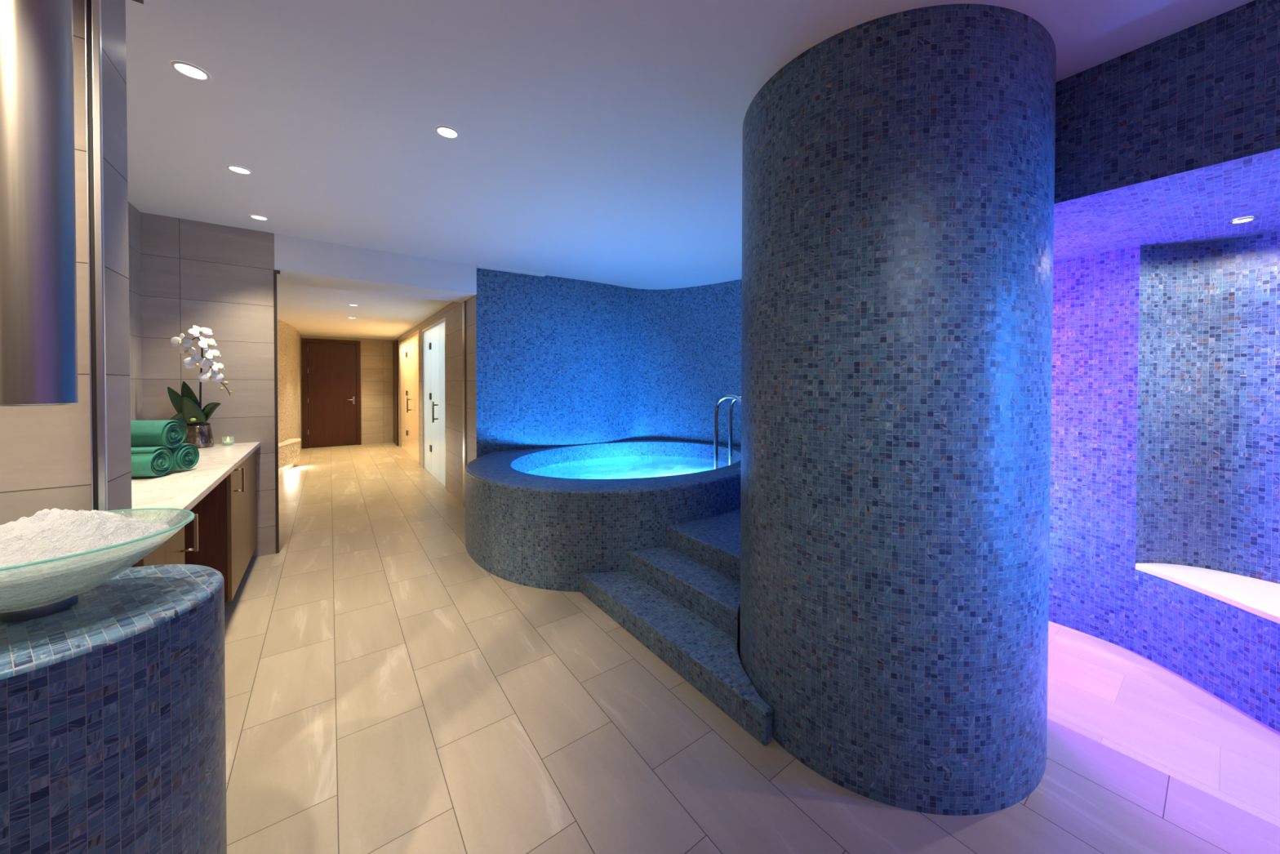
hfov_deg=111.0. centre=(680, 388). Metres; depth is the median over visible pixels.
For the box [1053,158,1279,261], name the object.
ceiling
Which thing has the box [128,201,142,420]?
wall
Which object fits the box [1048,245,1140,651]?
wall
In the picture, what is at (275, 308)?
trim
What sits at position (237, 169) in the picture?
recessed light
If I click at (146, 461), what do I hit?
rolled towel
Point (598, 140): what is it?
ceiling
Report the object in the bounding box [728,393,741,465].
grab rail
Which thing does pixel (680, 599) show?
steps
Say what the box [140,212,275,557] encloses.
wall
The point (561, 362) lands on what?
wall
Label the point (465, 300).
trim
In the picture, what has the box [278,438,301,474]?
bench
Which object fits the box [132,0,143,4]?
trim
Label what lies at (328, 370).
door
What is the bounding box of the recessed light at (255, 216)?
[248,214,268,220]
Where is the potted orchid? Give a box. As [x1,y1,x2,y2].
[167,325,232,448]
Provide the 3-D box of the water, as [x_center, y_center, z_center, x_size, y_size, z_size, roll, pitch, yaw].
[-0.476,0.993,4.448,2.340,0.620,2.040,0,1,-39]
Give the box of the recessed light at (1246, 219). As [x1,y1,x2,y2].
[1228,217,1257,224]
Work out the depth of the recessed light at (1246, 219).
1.95 m
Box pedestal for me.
[0,564,226,853]
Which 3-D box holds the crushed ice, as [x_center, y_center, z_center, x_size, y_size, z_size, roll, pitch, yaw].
[-1.419,0.351,0.971,0.380,0.184,0.380,0,1,-39]
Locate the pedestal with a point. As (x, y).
(113, 740)
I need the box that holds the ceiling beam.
[274,233,476,302]
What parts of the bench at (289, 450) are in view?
seat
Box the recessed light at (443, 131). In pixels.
[435,125,459,138]
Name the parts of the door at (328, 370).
handle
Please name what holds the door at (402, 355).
in the wall at (452, 312)
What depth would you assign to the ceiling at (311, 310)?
6.25 m
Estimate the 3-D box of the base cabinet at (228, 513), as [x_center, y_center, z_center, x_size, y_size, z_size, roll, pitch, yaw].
[-3.280,0.924,2.931,0.635,0.899,1.173,0,1,-39]
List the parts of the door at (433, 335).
glass panel, handle, glass panel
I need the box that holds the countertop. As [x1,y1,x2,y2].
[131,441,260,543]
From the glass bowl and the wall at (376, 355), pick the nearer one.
the glass bowl
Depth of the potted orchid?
3.20 m
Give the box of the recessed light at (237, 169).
[226,164,252,174]
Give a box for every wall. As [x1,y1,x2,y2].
[0,0,132,569]
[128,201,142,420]
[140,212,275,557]
[277,319,298,443]
[297,331,301,450]
[300,334,394,448]
[394,294,476,504]
[405,340,418,441]
[475,267,742,457]
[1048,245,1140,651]
[1133,568,1279,732]
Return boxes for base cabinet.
[132,513,198,567]
[184,449,257,602]
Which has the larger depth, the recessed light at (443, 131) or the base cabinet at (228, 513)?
the base cabinet at (228, 513)
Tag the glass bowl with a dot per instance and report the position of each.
(26, 611)
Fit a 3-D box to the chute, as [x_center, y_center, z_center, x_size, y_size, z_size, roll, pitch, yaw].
[-1.410,-0.601,0.958,0.102,1.274,0.102,0,1,-39]
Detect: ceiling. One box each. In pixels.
[125,0,1254,289]
[276,275,451,341]
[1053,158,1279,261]
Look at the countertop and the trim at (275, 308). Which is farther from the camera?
the trim at (275, 308)
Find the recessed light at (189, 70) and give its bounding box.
[170,61,210,80]
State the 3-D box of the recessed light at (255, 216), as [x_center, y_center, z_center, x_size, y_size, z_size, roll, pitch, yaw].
[-3.127,-1.271,3.258,0.106,0.006,0.106,0,1,-39]
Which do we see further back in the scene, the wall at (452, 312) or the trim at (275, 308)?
the wall at (452, 312)
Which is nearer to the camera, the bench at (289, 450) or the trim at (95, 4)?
the trim at (95, 4)
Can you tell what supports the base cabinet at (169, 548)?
on the floor at (388, 691)
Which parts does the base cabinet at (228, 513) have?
handle, door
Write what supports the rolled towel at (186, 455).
on the countertop
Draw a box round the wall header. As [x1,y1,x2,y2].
[1053,0,1279,211]
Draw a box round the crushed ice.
[0,507,170,605]
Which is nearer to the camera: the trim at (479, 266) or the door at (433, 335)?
the trim at (479, 266)
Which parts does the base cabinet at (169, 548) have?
handle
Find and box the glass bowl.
[0,507,195,622]
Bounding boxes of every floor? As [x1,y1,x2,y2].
[224,440,1279,853]
[1047,620,1279,826]
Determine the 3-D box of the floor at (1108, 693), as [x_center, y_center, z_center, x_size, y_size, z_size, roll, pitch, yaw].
[2.893,1.408,1.662,1.820,0.001,3.750,0,1,-39]
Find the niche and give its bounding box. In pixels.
[1134,231,1279,583]
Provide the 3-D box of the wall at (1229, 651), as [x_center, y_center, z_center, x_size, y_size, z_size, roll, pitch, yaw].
[2.933,1.194,1.053,0.296,0.445,2.745,0,1,-28]
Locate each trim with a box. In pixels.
[84,0,107,511]
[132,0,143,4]
[273,269,279,553]
[462,301,465,507]
[464,300,466,466]
[476,264,546,276]
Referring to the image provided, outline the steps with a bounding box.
[580,508,772,745]
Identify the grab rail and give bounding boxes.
[714,394,741,469]
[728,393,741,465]
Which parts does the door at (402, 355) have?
handle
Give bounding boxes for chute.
[0,0,78,406]
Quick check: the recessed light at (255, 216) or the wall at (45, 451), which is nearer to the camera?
the wall at (45, 451)
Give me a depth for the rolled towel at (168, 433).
2.25 m
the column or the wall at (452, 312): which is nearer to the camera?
the column
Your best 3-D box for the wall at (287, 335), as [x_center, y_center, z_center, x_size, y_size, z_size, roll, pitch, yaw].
[-6.582,0.103,6.528,1.088,2.430,4.308,0,1,-9]
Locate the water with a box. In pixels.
[511,442,741,473]
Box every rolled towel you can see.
[130,419,186,447]
[131,446,173,476]
[167,443,199,470]
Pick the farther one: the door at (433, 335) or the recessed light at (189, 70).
the door at (433, 335)
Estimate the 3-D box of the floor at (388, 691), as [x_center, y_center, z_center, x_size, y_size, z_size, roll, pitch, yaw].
[-2.564,1.356,4.501,6.800,0.001,15.000,0,1,-39]
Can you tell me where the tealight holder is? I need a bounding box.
[222,436,233,444]
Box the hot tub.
[465,440,741,591]
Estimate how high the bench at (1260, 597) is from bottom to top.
0.030 m
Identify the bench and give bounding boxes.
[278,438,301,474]
[1135,563,1279,623]
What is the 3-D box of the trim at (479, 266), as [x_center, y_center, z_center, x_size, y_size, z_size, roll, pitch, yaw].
[-1.820,-1.279,4.753,0.705,0.020,0.087,0,1,-34]
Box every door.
[302,337,360,448]
[392,340,398,445]
[399,329,419,464]
[422,317,445,486]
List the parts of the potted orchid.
flower, flower, stem, flower, pot, flower, flower, flower, flower, stem, flower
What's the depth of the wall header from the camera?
1.53 m
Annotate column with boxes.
[739,4,1056,815]
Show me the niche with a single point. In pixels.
(1208, 451)
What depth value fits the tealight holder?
3.37 m
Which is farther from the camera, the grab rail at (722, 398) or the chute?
the grab rail at (722, 398)
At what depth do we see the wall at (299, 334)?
8.93 m
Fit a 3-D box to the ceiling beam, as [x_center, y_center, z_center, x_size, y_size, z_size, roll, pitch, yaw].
[-2.930,-1.188,4.341,1.554,0.399,0.633,0,1,-39]
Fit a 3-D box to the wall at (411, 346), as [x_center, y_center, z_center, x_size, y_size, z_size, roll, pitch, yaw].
[-5.322,0.069,9.145,0.455,2.440,3.790,0,1,-39]
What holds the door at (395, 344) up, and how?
in the wall at (452, 312)
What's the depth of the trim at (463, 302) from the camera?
4.99 m
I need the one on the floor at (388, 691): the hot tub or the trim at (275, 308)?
the hot tub

